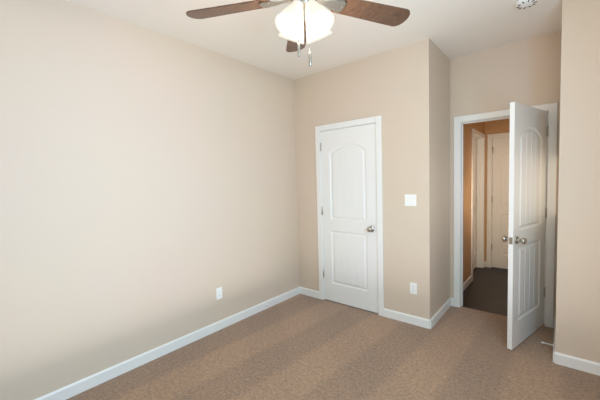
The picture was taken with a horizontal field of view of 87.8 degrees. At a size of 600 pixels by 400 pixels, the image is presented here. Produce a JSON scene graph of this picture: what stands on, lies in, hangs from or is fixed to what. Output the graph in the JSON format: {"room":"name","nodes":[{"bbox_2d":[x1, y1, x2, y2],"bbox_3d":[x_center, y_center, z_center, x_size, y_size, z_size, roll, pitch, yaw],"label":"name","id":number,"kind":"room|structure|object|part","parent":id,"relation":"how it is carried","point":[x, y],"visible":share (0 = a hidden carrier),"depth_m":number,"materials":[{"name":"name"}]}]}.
{"room":"empty bedroom","nodes":[
{"label":"empty bedroom","id":0,"kind":"room"},
{"bbox_2d":[0,0,299,399],"bbox_3d":[-0.981,-0.059,2.991,0.120,2.740,4.440,1,4,40],"label":"wall","id":1,"kind":"structure","parent":0,"point":[148,189],"depth_m":2.43,"materials":[{"name":"beige paint"}]},
{"bbox_2d":[34,287,301,399],"bbox_3d":[-1.121,1.288,2.756,0.013,0.088,3.490,1,4,40],"label":"baseboard","id":2,"kind":"structure","parent":1,"relation":"attached to","point":[116,370],"depth_m":2.63,"materials":[{"name":"white wood"}]},
{"bbox_2d":[216,287,221,299],"bbox_3d":[-0.807,0.935,3.124,0.007,0.115,0.070,1,4,40],"label":"outlet","id":3,"kind":"object","parent":1,"relation":"attached to","point":[219,293],"visible":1,"depth_m":3.12,"materials":[{"name":"white plastic"}]},
{"bbox_2d":[66,0,561,79],"bbox_3d":[1.213,-1.532,2.948,3.480,0.080,7.390,1,4,40],"label":"ceiling","id":4,"kind":"structure","parent":0,"point":[451,29],"depth_m":2.65,"materials":[{"name":"paint"}]},
{"bbox_2d":[186,0,409,65],"bbox_3d":[0.024,-1.022,1.564,1.259,0.707,1.259,1,4,40],"label":"ceiling fan","id":5,"kind":"object","parent":4,"relation":"hanging from","point":[298,23],"visible":1,"depth_m":1.65,"materials":[{"name":"brown wood"}]},
{"bbox_2d":[515,0,537,8],"bbox_3d":[1.658,-1.447,2.283,0.136,0.036,0.136,1,4,40],"label":"smoke detector","id":6,"kind":"object","parent":4,"relation":"attached to","point":[521,4],"visible":1,"depth_m":2.28,"materials":[{"name":"white plastic"}]},
{"bbox_2d":[66,294,599,399],"bbox_3d":[0.313,1.368,1.956,3.480,0.060,4.350,1,4,40],"label":"floor","id":7,"kind":"structure","parent":0,"point":[301,347],"depth_m":2.48,"materials":[{"name":"brown carpet"}]},
{"bbox_2d":[294,0,599,362],"bbox_3d":[1.283,-0.122,2.973,3.360,2.740,0.120,1,4,40],"label":"wall","id":8,"kind":"structure","parent":0,"point":[393,88],"depth_m":3.00,"materials":[{"name":"beige paint"}]},
{"bbox_2d":[302,287,318,298],"bbox_3d":[0.130,1.180,3.970,0.296,0.088,0.013,1,4,40],"label":"baseboard","id":9,"kind":"structure","parent":8,"relation":"attached to","point":[309,292],"depth_m":3.96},
{"bbox_2d":[321,123,377,312],"bbox_3d":[0.558,0.206,3.560,0.712,2.032,0.176,1,4,40],"label":"closet door","id":10,"kind":"structure","parent":8,"relation":"in","point":[349,187],"depth_m":3.53,"materials":[{"name":"white wood"}]},
{"bbox_3d":[0.795,0.312,3.368,0.097,0.068,0.176,1,4,40],"label":"knob","id":11,"kind":"part","parent":10,"relation":"part of","materials":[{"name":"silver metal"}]},
{"bbox_2d":[315,115,383,315],"bbox_3d":[0.583,0.174,3.590,0.851,2.114,0.152,1,4,40],"label":"door frame","id":12,"kind":"structure","parent":8,"relation":"attached to","point":[377,120],"depth_m":3.34,"materials":[{"name":"white wood"}]},
{"bbox_2d":[384,308,425,327],"bbox_3d":[1.063,1.200,3.182,0.441,0.088,0.013,1,4,40],"label":"baseboard","id":13,"kind":"structure","parent":8,"relation":"attached to","point":[418,321],"depth_m":3.17,"materials":[{"name":"white wood"}]},
{"bbox_2d":[405,194,415,205],"bbox_3d":[1.082,0.003,3.064,0.116,0.116,0.017,1,4,40],"label":"light switch","id":14,"kind":"object","parent":8,"relation":"attached to","point":[410,199],"visible":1,"depth_m":3.06,"materials":[{"name":"white plastic"}]},
{"bbox_2d":[410,282,416,294],"bbox_3d":[1.127,0.881,3.105,0.070,0.115,0.007,1,4,40],"label":"outlet","id":15,"kind":"object","parent":8,"relation":"attached to","point":[413,288],"visible":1,"depth_m":3.10,"materials":[{"name":"white plastic"}]},
{"bbox_2d":[553,319,555,361],"bbox_3d":[2.193,1.197,2.693,0.024,0.088,0.723,1,4,40],"label":"baseboard","id":16,"kind":"structure","parent":8,"relation":"attached to","point":[554,320],"depth_m":2.73,"materials":[{"name":"white wood"}]},
{"bbox_2d":[554,347,599,375],"bbox_3d":[2.217,1.225,2.207,0.600,0.088,0.013,1,4,40],"label":"baseboard","id":17,"kind":"structure","parent":8,"relation":"attached to","point":[569,361],"depth_m":2.33,"materials":[{"name":"white wood"}]},
{"bbox_2d":[433,43,484,314],"bbox_3d":[2.110,-0.212,4.090,0.120,2.740,2.660,1,4,40],"label":"wall","id":18,"kind":"structure","parent":0,"point":[441,148],"depth_m":3.31,"materials":[{"name":"beige paint"}]},
{"bbox_2d":[426,298,453,328],"bbox_3d":[1.495,1.182,3.282,0.030,0.088,0.723,1,4,40],"label":"baseboard","id":19,"kind":"structure","parent":18,"relation":"attached to","point":[430,323],"depth_m":3.22,"materials":[{"name":"white wood"}]},
{"bbox_2d":[463,275,471,290],"bbox_3d":[2.096,1.122,4.005,0.013,0.088,0.922,1,4,40],"label":"baseboard","id":20,"kind":"structure","parent":18,"relation":"attached to","point":[467,282],"depth_m":4.15,"materials":[{"name":"wood"}]},
{"bbox_2d":[473,139,476,269],"bbox_3d":[2.565,0.081,4.701,0.176,2.032,0.735,1,4,40],"label":"door","id":21,"kind":"structure","parent":18,"relation":"in","point":[475,208],"depth_m":4.89,"materials":[{"name":"white wood"}]},
{"bbox_2d":[471,128,509,280],"bbox_3d":[2.995,0.055,4.447,1.053,2.114,1.043,1,4,40],"label":"door frame","id":22,"kind":"structure","parent":18,"relation":"attached to","point":[479,136],"depth_m":4.91,"materials":[{"name":"white wood"}]},
{"bbox_2d":[461,267,507,316],"bbox_3d":[2.695,1.136,4.771,3.480,0.056,3.040,1,4,40],"label":"floor","id":23,"kind":"structure","parent":0,"point":[486,290],"depth_m":3.96,"materials":[{"name":"brown carpet"}]},
{"bbox_2d":[484,118,509,261],"bbox_3d":[3.334,-0.284,4.716,1.180,2.740,0.120,1,4,40],"label":"wall","id":24,"kind":"structure","parent":0,"point":[497,126],"depth_m":4.90,"materials":[{"name":"paint"}]},
{"bbox_2d":[492,137,509,268],"bbox_3d":[3.325,0.060,4.698,0.735,2.032,0.176,1,4,40],"label":"end door","id":25,"kind":"structure","parent":24,"relation":"in","point":[500,202],"depth_m":4.85,"materials":[{"name":"white wood"}]},
{"bbox_2d":[450,31,561,318],"bbox_3d":[2.077,-0.160,3.231,0.940,2.740,0.120,1,4,40],"label":"wall","id":26,"kind":"structure","parent":0,"point":[527,72],"depth_m":3.09,"materials":[{"name":"beige paint"}]},
{"bbox_2d":[454,102,557,327],"bbox_3d":[2.091,0.152,3.244,0.875,2.114,0.152,1,4,40],"label":"door frame","id":27,"kind":"structure","parent":26,"relation":"attached to","point":[551,109],"depth_m":3.01,"materials":[{"name":"white wood"}]},
{"bbox_2d":[502,102,547,349],"bbox_3d":[2.034,0.211,2.772,0.773,2.032,0.176,-4,4,-36],"label":"entry door","id":28,"kind":"structure","parent":26,"relation":"in","point":[527,184],"depth_m":2.69,"materials":[{"name":"white wood"}]},
{"bbox_3d":[1.763,0.331,2.581,0.097,0.068,0.176,-4,4,-36],"label":"knob","id":29,"kind":"part","parent":28,"relation":"part of","materials":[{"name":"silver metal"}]},
{"bbox_3d":[2.333,0.120,2.975,0.042,1.626,0.042,-4,4,-36],"label":"entry door hinge","id":30,"kind":"part","parent":28,"relation":"part of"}
]}

